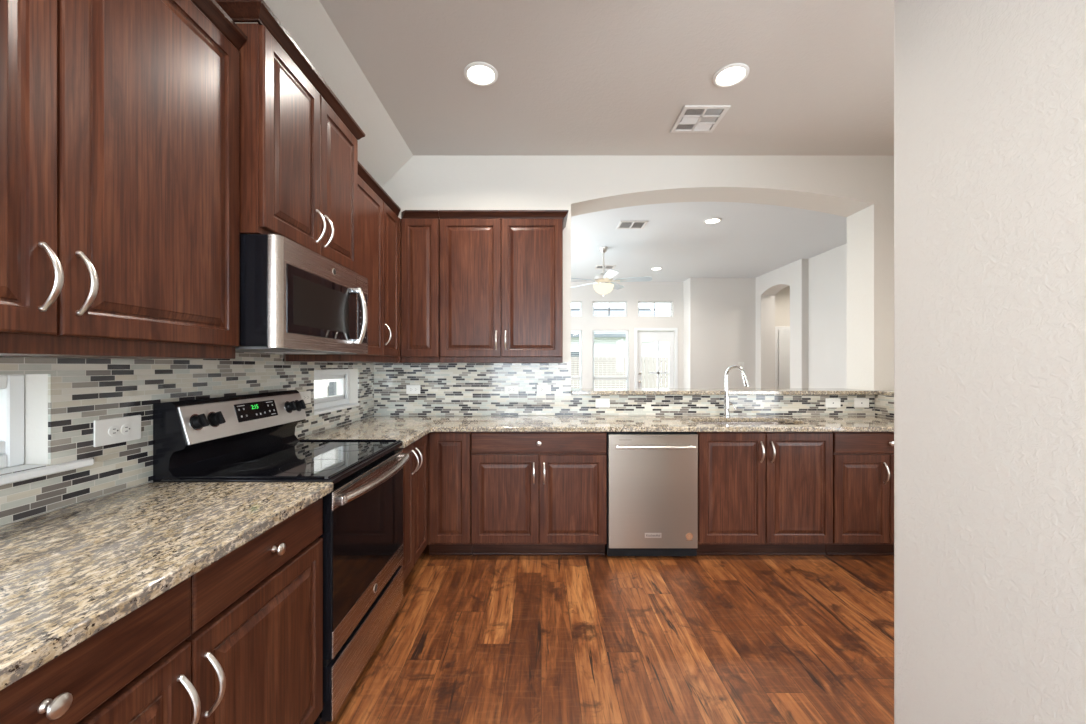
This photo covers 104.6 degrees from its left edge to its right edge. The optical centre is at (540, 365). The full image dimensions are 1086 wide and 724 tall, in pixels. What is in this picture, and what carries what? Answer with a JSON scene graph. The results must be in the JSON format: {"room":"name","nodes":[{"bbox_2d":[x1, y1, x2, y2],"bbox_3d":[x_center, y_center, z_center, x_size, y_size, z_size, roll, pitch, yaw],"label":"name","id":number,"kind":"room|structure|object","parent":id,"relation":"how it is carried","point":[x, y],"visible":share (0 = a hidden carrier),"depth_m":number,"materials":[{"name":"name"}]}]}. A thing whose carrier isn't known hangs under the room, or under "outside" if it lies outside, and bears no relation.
{"room":"kitchen","nodes":[
{"label":"kitchen","id":0,"kind":"room"},
{"bbox_2d":[0,354,370,526],"bbox_3d":[-1.454,-0.044,0.121,0.160,2.708,6.643,0,0,0],"label":"wall","id":1,"kind":"structure","parent":0,"point":[35,385],"depth_m":1.17,"materials":[{"name":"paint"}]},
{"bbox_2d":[0,374,93,485],"bbox_3d":[-1.417,0.160,0.865,0.158,0.274,0.790,0,0,0],"label":"window","id":2,"kind":"structure","parent":1,"relation":"in","point":[11,386],"depth_m":1.14,"materials":[{"name":"white paint"}]},
{"bbox_2d":[0,0,246,358],"bbox_3d":[-1.184,-0.587,0.893,0.362,1.124,1.144,0,0,0],"label":"upper cabinet","id":3,"kind":"object","parent":1,"relation":"attached to","point":[119,119],"visible":1,"depth_m":1.04,"materials":[{"name":"brown wood"}]},
{"bbox_2d":[0,352,373,525],"bbox_3d":[-1.370,0.170,1.867,0.008,0.468,3.135,0,0,0],"label":"backsplash","id":4,"kind":"structure","parent":1,"relation":"attached to","point":[81,391],"depth_m":1.35,"materials":[{"name":"tile"}]},
{"bbox_2d":[94,415,140,446],"bbox_3d":[-1.361,0.207,1.355,0.009,0.082,0.150,0,0,0],"label":"wall outlet","id":5,"kind":"object","parent":4,"relation":"attached to","point":[128,428],"visible":1,"depth_m":1.34,"materials":[{"name":"white plastic"}]},
{"bbox_2d":[108,426,118,435],"bbox_3d":[-1.358,0.207,1.335,0.003,0.033,0.033,0,0,0],"label":"receptacle","id":6,"kind":"object","parent":5,"relation":"attached to","point":[112,430],"depth_m":1.33,"materials":[{"name":"grey plastic"}]},
{"bbox_2d":[121,424,130,433],"bbox_3d":[-1.358,0.207,1.375,0.003,0.033,0.033,0,0,0],"label":"receptacle","id":7,"kind":"object","parent":5,"relation":"attached to","point":[125,428],"depth_m":1.37,"materials":[{"name":"grey plastic"}]},
{"bbox_2d":[299,391,310,403],"bbox_3d":[-1.361,0.182,2.425,0.009,0.072,0.115,0,0,0],"label":"wall outlet","id":8,"kind":"object","parent":4,"relation":"attached to","point":[305,395],"visible":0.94,"depth_m":2.43,"materials":[{"name":"white plastic"}]},
{"bbox_2d":[215,0,364,272],"bbox_3d":[-1.147,-0.860,1.853,0.436,0.786,0.847,0,0,0],"label":"upper cabinet","id":9,"kind":"object","parent":1,"relation":"attached to","point":[298,143],"visible":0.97,"depth_m":1.63,"materials":[{"name":"brown wood"}]},
{"bbox_2d":[235,234,367,353],"bbox_3d":[-1.108,-0.261,1.853,0.509,0.404,0.760,0,0,0],"label":"microwave","id":10,"kind":"object","parent":9,"relation":"attached to","point":[294,299],"visible":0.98,"depth_m":1.58,"materials":[{"name":"silver metal"}]},
{"bbox_2d":[314,369,358,414],"bbox_3d":[-1.428,0.161,2.838,0.136,0.275,0.621,0,0,0],"label":"window","id":11,"kind":"structure","parent":1,"relation":"in","point":[322,405],"depth_m":2.91,"materials":[{"name":"white paint"}]},
{"bbox_2d":[286,161,400,362],"bbox_3d":[-1.184,-0.587,2.676,0.361,1.124,0.870,0,0,0],"label":"upper cabinet","id":12,"kind":"object","parent":1,"relation":"attached to","point":[378,219],"visible":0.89,"depth_m":2.70,"materials":[{"name":"brown wood"}]},
{"bbox_2d":[264,0,412,186],"bbox_3d":[-1.290,-1.621,0.121,0.487,0.447,6.643,0,0,0],"label":"wall","id":13,"kind":"structure","parent":0,"point":[383,151],"depth_m":2.42,"materials":[{"name":"paint"}]},
{"bbox_2d":[319,0,893,155],"bbox_3d":[1.150,-1.785,0.121,4.540,0.120,6.643,0,0,0],"label":"ceiling","id":14,"kind":"structure","parent":0,"point":[576,77],"depth_m":2.45,"materials":[{"name":"paint"}]},
{"bbox_2d":[464,62,497,85],"bbox_3d":[-0.354,-1.719,2.480,0.200,0.012,0.200,0,0,0],"label":"recessed light","id":15,"kind":"object","parent":14,"relation":"in","point":[476,73],"visible":1,"depth_m":2.47,"materials":[{"name":"white glass"}]},
{"bbox_2d":[670,105,730,132],"bbox_3d":[1.102,-1.719,2.930,0.305,0.012,0.310,0,0,0],"label":"ceiling vent","id":16,"kind":"object","parent":14,"relation":"in","point":[692,118],"visible":1,"depth_m":2.91,"materials":[{"name":"white metal"}]},
{"bbox_2d":[713,63,749,86],"bbox_3d":[1.125,-1.719,2.490,0.200,0.012,0.200,0,0,0],"label":"recessed light","id":17,"kind":"object","parent":14,"relation":"in","point":[729,75],"visible":1,"depth_m":2.48,"materials":[{"name":"white glass"}]},
{"bbox_2d":[326,545,893,723],"bbox_3d":[2.150,1.335,2.850,7.500,0.050,12.100,0,0,0],"label":"floor","id":18,"kind":"structure","parent":0,"point":[471,639],"depth_m":2.00,"materials":[{"name":"brown wood"}]},
{"bbox_2d":[0,497,322,723],"bbox_3d":[-1.039,0.874,0.914,0.650,0.870,1.102,0,0,0],"label":"base cabinet","id":19,"kind":"object","parent":18,"relation":"on","point":[239,640],"visible":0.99,"depth_m":0.97,"materials":[{"name":"brown wood"}]},
{"bbox_2d":[0,482,332,690],"bbox_3d":[-1.045,0.421,0.905,0.640,0.033,1.121,0,0,0],"label":"countertop","id":20,"kind":"structure","parent":19,"relation":"on","point":[68,574],"depth_m":0.93,"materials":[{"name":"stone"}]},
{"bbox_2d":[153,390,409,723],"bbox_3d":[-1.009,0.718,1.853,0.706,1.184,0.764,0,0,0],"label":"electric range","id":21,"kind":"object","parent":18,"relation":"on","point":[249,437],"visible":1,"depth_m":1.67,"materials":[{"name":"black metal"}]},
{"bbox_2d":[161,440,402,484],"bbox_3d":[-1.035,0.406,1.853,0.602,0.035,0.764,0,0,0],"label":"cooktop","id":22,"kind":"object","parent":21,"relation":"in","point":[333,461],"depth_m":1.71,"materials":[{"name":"black glass"}]},
{"bbox_2d":[314,451,392,723],"bbox_3d":[-1.056,0.858,1.853,0.560,0.865,0.758,0,0,0],"label":"oven","id":23,"kind":"object","parent":21,"relation":"in","point":[320,719],"depth_m":1.47,"materials":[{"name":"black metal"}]},
{"bbox_2d":[395,435,426,582],"bbox_3d":[-1.039,0.874,2.532,0.650,0.870,0.582,0,0,0],"label":"base cabinet","id":24,"kind":"object","parent":18,"relation":"on","point":[415,469],"visible":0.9,"depth_m":2.51,"materials":[{"name":"brown wood"}]},
{"bbox_2d":[427,432,472,554],"bbox_3d":[-0.920,0.874,3.129,0.888,0.870,0.608,0,0,0],"label":"base cabinet","id":25,"kind":"object","parent":18,"relation":"on","point":[448,453],"visible":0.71,"depth_m":2.83,"materials":[{"name":"brown wood"}]},
{"bbox_2d":[471,432,606,554],"bbox_3d":[-0.015,0.874,3.108,0.917,0.870,0.650,0,0,0],"label":"base cabinet","id":26,"kind":"object","parent":18,"relation":"on","point":[533,493],"visible":0.99,"depth_m":2.83,"materials":[{"name":"brown wood"}]},
{"bbox_2d":[605,432,697,555],"bbox_3d":[0.752,0.874,3.098,0.608,0.864,0.653,0,0,0],"label":"dishwasher","id":27,"kind":"object","parent":18,"relation":"on","point":[652,477],"visible":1,"depth_m":2.82,"materials":[{"name":"silver metal"}]},
{"bbox_2d":[697,432,832,554],"bbox_3d":[1.516,0.874,3.108,0.909,0.870,0.650,0,0,0],"label":"base cabinet","id":28,"kind":"object","parent":18,"relation":"on","point":[760,493],"visible":0.91,"depth_m":2.83,"materials":[{"name":"brown wood"}]},
{"bbox_2d":[825,432,893,554],"bbox_3d":[2.350,0.874,3.108,0.754,0.870,0.650,0,0,0],"label":"base cabinet","id":29,"kind":"object","parent":18,"relation":"on","point":[863,462],"visible":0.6,"depth_m":2.83,"materials":[{"name":"brown wood"}]},
{"bbox_2d":[298,416,893,447],"bbox_3d":[0.682,0.421,2.836,4.093,0.033,1.195,0,0,0],"label":"countertop","id":30,"kind":"structure","parent":29,"relation":"on","point":[407,429],"depth_m":2.91,"materials":[{"name":"stone"}]},
{"bbox_2d":[723,365,749,416],"bbox_3d":[1.543,0.199,3.300,0.077,0.412,0.224,0,0,-34],"label":"kitchen faucet","id":31,"kind":"object","parent":30,"relation":"on","point":[727,403],"visible":1,"depth_m":3.35,"materials":[{"name":"silver metal"}]},
{"bbox_2d":[697,422,794,424],"bbox_3d":[1.510,0.525,3.100,0.820,0.172,0.430,0,0,0],"label":"sink","id":32,"kind":"object","parent":30,"relation":"in","point":[715,423],"visible":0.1,"depth_m":3.29,"materials":[{"name":"silver metal"}]},
{"bbox_2d":[571,282,682,387],"bbox_3d":[0.713,-0.207,8.680,4.494,3.035,0.160,0,0,0],"label":"wall","id":33,"kind":"structure","parent":0,"point":[632,293],"depth_m":8.60,"materials":[{"name":"paint"}]},
{"bbox_2d":[571,330,581,387],"bbox_3d":[0.466,0.013,8.678,0.745,1.493,0.065,0,0,0],"label":"window","id":34,"kind":"structure","parent":33,"relation":"in","point":[572,377],"depth_m":8.65,"materials":[{"name":"white paint"}]},
{"bbox_2d":[571,330,580,386],"bbox_3d":[0.466,0.004,8.622,0.723,1.471,0.040,0,0,0],"label":"window blind","id":35,"kind":"object","parent":34,"relation":"attached to","point":[571,330],"visible":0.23,"depth_m":8.61,"materials":[{"name":"white plastic"}]},
{"bbox_2d":[571,302,581,316],"bbox_3d":[0.486,-1.167,8.680,0.704,0.323,0.060,0,0,0],"label":"window","id":36,"kind":"structure","parent":33,"relation":"in","point":[580,309],"depth_m":8.65,"materials":[{"name":"white paint"}]},
{"bbox_2d":[592,302,625,316],"bbox_3d":[1.408,-1.167,8.680,0.704,0.323,0.060,0,0,0],"label":"window","id":37,"kind":"structure","parent":33,"relation":"in","point":[593,309],"depth_m":8.65,"materials":[{"name":"white paint"}]},
{"bbox_2d":[592,330,627,387],"bbox_3d":[1.428,0.013,8.678,0.745,1.493,0.065,0,0,0],"label":"window","id":38,"kind":"structure","parent":33,"relation":"in","point":[593,377],"depth_m":8.65,"materials":[{"name":"white paint"}]},
{"bbox_2d":[593,330,627,386],"bbox_3d":[1.428,0.004,8.622,0.723,1.471,0.040,0,0,0],"label":"window blind","id":39,"kind":"object","parent":38,"relation":"attached to","point":[593,330],"visible":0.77,"depth_m":8.61,"materials":[{"name":"white plastic"}]},
{"bbox_2d":[638,302,671,316],"bbox_3d":[2.345,-1.167,8.680,0.715,0.323,0.060,0,0,0],"label":"window","id":40,"kind":"structure","parent":33,"relation":"in","point":[654,309],"depth_m":8.65,"materials":[{"name":"white paint"}]},
{"bbox_2d":[635,328,677,387],"bbox_3d":[2.355,0.265,8.620,0.878,2.090,0.110,0,0,0],"label":"door","id":41,"kind":"structure","parent":33,"relation":"in","point":[657,335],"depth_m":8.63,"materials":[{"name":"white paint"}]},
{"bbox_2d":[374,156,893,415],"bbox_3d":[0.945,-0.217,3.598,4.950,3.055,0.309,0,0,0],"label":"wall","id":42,"kind":"structure","parent":0,"point":[860,189],"depth_m":3.44,"materials":[{"name":"paint"}]},
{"bbox_2d":[397,210,439,362],"bbox_3d":[-1.061,-0.587,3.264,0.606,1.124,0.339,0,0,0],"label":"upper cabinet","id":43,"kind":"object","parent":42,"relation":"attached to","point":[419,230],"visible":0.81,"depth_m":3.12,"materials":[{"name":"brown wood"}]},
{"bbox_2d":[374,362,570,414],"bbox_3d":[-0.560,0.185,3.439,1.610,0.440,0.008,0,0,0],"label":"backsplash","id":44,"kind":"structure","parent":42,"relation":"attached to","point":[445,388],"depth_m":3.44,"materials":[{"name":"tile"}]},
{"bbox_2d":[406,385,419,393],"bbox_3d":[-1.043,0.192,3.430,0.115,0.072,0.009,0,0,0],"label":"wall outlet","id":45,"kind":"object","parent":44,"relation":"attached to","point":[410,389],"visible":1,"depth_m":3.43,"materials":[{"name":"white plastic"}]},
{"bbox_2d":[504,385,518,393],"bbox_3d":[-0.241,0.192,3.430,0.115,0.072,0.009,0,0,0],"label":"wall outlet","id":46,"kind":"object","parent":44,"relation":"attached to","point":[508,389],"visible":1,"depth_m":3.43,"materials":[{"name":"white plastic"}]},
{"bbox_2d":[537,385,550,393],"bbox_3d":[0.023,0.192,3.430,0.115,0.072,0.009,0,0,0],"label":"wall outlet","id":47,"kind":"object","parent":44,"relation":"attached to","point":[541,389],"visible":1,"depth_m":3.43,"materials":[{"name":"white plastic"}]},
{"bbox_2d":[439,210,568,362],"bbox_3d":[-0.276,-0.587,3.253,0.959,1.124,0.362,0,0,0],"label":"upper cabinet","id":48,"kind":"object","parent":42,"relation":"attached to","point":[501,271],"visible":1,"depth_m":3.12,"materials":[{"name":"brown wood"}]},
{"bbox_2d":[571,395,874,414],"bbox_3d":[1.487,0.320,3.439,2.484,0.169,0.008,0,0,0],"label":"backsplash","id":49,"kind":"structure","parent":42,"relation":"attached to","point":[580,404],"depth_m":3.44,"materials":[{"name":"tile"}]},
{"bbox_2d":[596,399,609,406],"bbox_3d":[0.503,0.303,3.430,0.115,0.072,0.009,0,0,0],"label":"wall outlet","id":50,"kind":"object","parent":49,"relation":"attached to","point":[599,402],"visible":1,"depth_m":3.43,"materials":[{"name":"white plastic"}]},
{"bbox_2d":[825,398,840,407],"bbox_3d":[2.386,0.303,3.431,0.122,0.076,0.008,0,0,0],"label":"switch plate","id":51,"kind":"object","parent":49,"relation":"attached to","point":[829,402],"visible":1,"depth_m":3.43,"materials":[{"name":"white plastic"}]},
{"bbox_2d":[854,398,868,407],"bbox_3d":[2.619,0.303,3.431,0.122,0.076,0.008,0,0,0],"label":"switch plate","id":52,"kind":"object","parent":49,"relation":"attached to","point":[858,402],"visible":1,"depth_m":3.43,"materials":[{"name":"white plastic"}]},
{"bbox_2d":[571,388,877,394],"bbox_3d":[1.488,0.217,3.600,2.482,0.032,0.400,0,0,0],"label":"countertop","id":53,"kind":"structure","parent":42,"relation":"attached to","point":[574,391],"depth_m":3.40,"materials":[{"name":"stone"}]},
{"bbox_2d":[571,202,846,281],"bbox_3d":[2.183,-1.785,6.326,7.434,0.120,5.148,0,0,0],"label":"ceiling","id":54,"kind":"structure","parent":0,"point":[750,240],"depth_m":5.68,"materials":[{"name":"paint"}]},
{"bbox_2d":[595,265,615,268],"bbox_3d":[1.112,-1.719,7.300,0.330,0.012,0.270,0,0,0],"label":"ceiling vent","id":55,"kind":"object","parent":54,"relation":"in","point":[597,266],"visible":0.98,"depth_m":7.26,"materials":[{"name":"white metal"}]},
{"bbox_2d":[571,246,651,313],"bbox_3d":[0.923,-1.230,6.077,1.314,0.990,1.284,0,0,0],"label":"ceiling fan","id":56,"kind":"object","parent":54,"relation":"hanging from","point":[605,281],"visible":0.99,"depth_m":6.03,"materials":[{"name":"silver metal"}]},
{"bbox_2d":[617,221,647,228],"bbox_3d":[1.109,-1.719,5.120,0.330,0.012,0.270,0,0,0],"label":"ceiling vent","id":57,"kind":"object","parent":54,"relation":"in","point":[623,224],"visible":1,"depth_m":5.11,"materials":[{"name":"white metal"}]},
{"bbox_2d":[703,218,721,223],"bbox_3d":[2.034,-1.719,4.980,0.200,0.012,0.200,0,0,0],"label":"recessed light","id":58,"kind":"object","parent":54,"relation":"in","point":[710,220],"visible":1,"depth_m":4.96,"materials":[{"name":"white glass"}]},
{"bbox_2d":[683,278,755,387],"bbox_3d":[3.688,-0.207,8.500,1.545,3.035,0.600,0,0,0],"label":"wall","id":59,"kind":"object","parent":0,"point":[719,314],"visible":0.43,"depth_m":8.20,"materials":[{"name":"paint"}]},
{"bbox_2d":[738,362,743,367],"bbox_3d":[3.905,-0.019,8.196,0.120,0.120,0.008,0,0,0],"label":"switch plate","id":60,"kind":"object","parent":59,"relation":"attached to","point":[741,364],"visible":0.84,"depth_m":8.19,"materials":[{"name":"white plastic"}]},
{"bbox_2d":[756,259,808,387],"bbox_3d":[4.325,-0.207,7.475,0.270,3.035,1.450,0,0,0],"label":"wall","id":61,"kind":"structure","parent":0,"point":[795,275],"depth_m":7.11,"materials":[{"name":"paint"}]},
{"bbox_2d":[775,286,789,326],"bbox_3d":[5.180,-0.207,7.470,1.440,3.035,2.140,0,0,0],"label":"wall","id":62,"kind":"structure","parent":0,"point":[782,298],"depth_m":8.42,"materials":[{"name":"paint"}]},
{"bbox_2d":[775,327,789,387],"bbox_3d":[5.128,0.260,8.400,0.895,2.100,0.040,0,0,0],"label":"door","id":63,"kind":"structure","parent":62,"relation":"in","point":[782,334],"depth_m":8.38,"materials":[{"name":"white paint"}]},
{"bbox_2d":[809,243,846,388],"bbox_3d":[4.380,-0.207,5.251,0.160,3.035,2.998,0,0,0],"label":"wall","id":64,"kind":"structure","parent":0,"point":[828,269],"depth_m":6.30,"materials":[{"name":"paint"}]},
{"bbox_2d":[894,0,1085,723],"bbox_3d":[1.220,-0.207,-0.810,0.140,3.035,4.380,0,0,0],"label":"wall partition","id":65,"kind":"structure","parent":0,"point":[990,95],"depth_m":1.08,"materials":[{"name":"paint"}]},
{"bbox_3d":[2.819,0.773,2.997,0.162,1.075,0.893,0,0,0],"label":"wall","id":66,"kind":"structure","parent":0,"visible":0},
{"bbox_2d":[875,395,893,417],"bbox_3d":[2.734,0.320,3.112,0.008,0.169,0.644,0,0,0],"label":"backsplash","id":67,"kind":"structure","parent":66,"relation":"attached to","point":[884,405],"depth_m":3.34,"materials":[{"name":"tile"}]},
{"bbox_2d":[878,391,893,395],"bbox_3d":[2.830,0.217,2.986,0.200,0.032,0.911,0,0,0],"label":"bar ledge","id":68,"kind":"object","parent":66,"relation":"on","point":[887,393],"visible":0.11,"depth_m":3.32,"materials":[{"name":"stone"}]},
{"label":"outside","id":69,"kind":"structure","parent":0,"visible":0},
{"bbox_3d":[1.000,1.520,11.000,30.000,0.180,38.000,0,0,0],"label":"ground","id":70,"kind":"structure","parent":69,"visible":0},
{"bbox_2d":[314,379,335,397],"bbox_3d":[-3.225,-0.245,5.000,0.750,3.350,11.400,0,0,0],"label":"neighbor house","id":71,"kind":"structure","parent":70,"relation":"on","point":[322,388],"depth_m":6.01,"materials":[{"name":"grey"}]},
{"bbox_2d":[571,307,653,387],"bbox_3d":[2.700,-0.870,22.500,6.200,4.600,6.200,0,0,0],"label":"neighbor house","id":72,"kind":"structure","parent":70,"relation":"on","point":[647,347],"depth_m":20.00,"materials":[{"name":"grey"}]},
{"bbox_2d":[571,357,668,387],"bbox_3d":[1.042,0.540,14.530,16.085,1.720,0.060,0,0,0],"label":"wooden fence","id":73,"kind":"object","parent":70,"relation":"on","point":[649,364],"visible":0.09,"depth_m":14.50,"materials":[{"name":"grey wood"}]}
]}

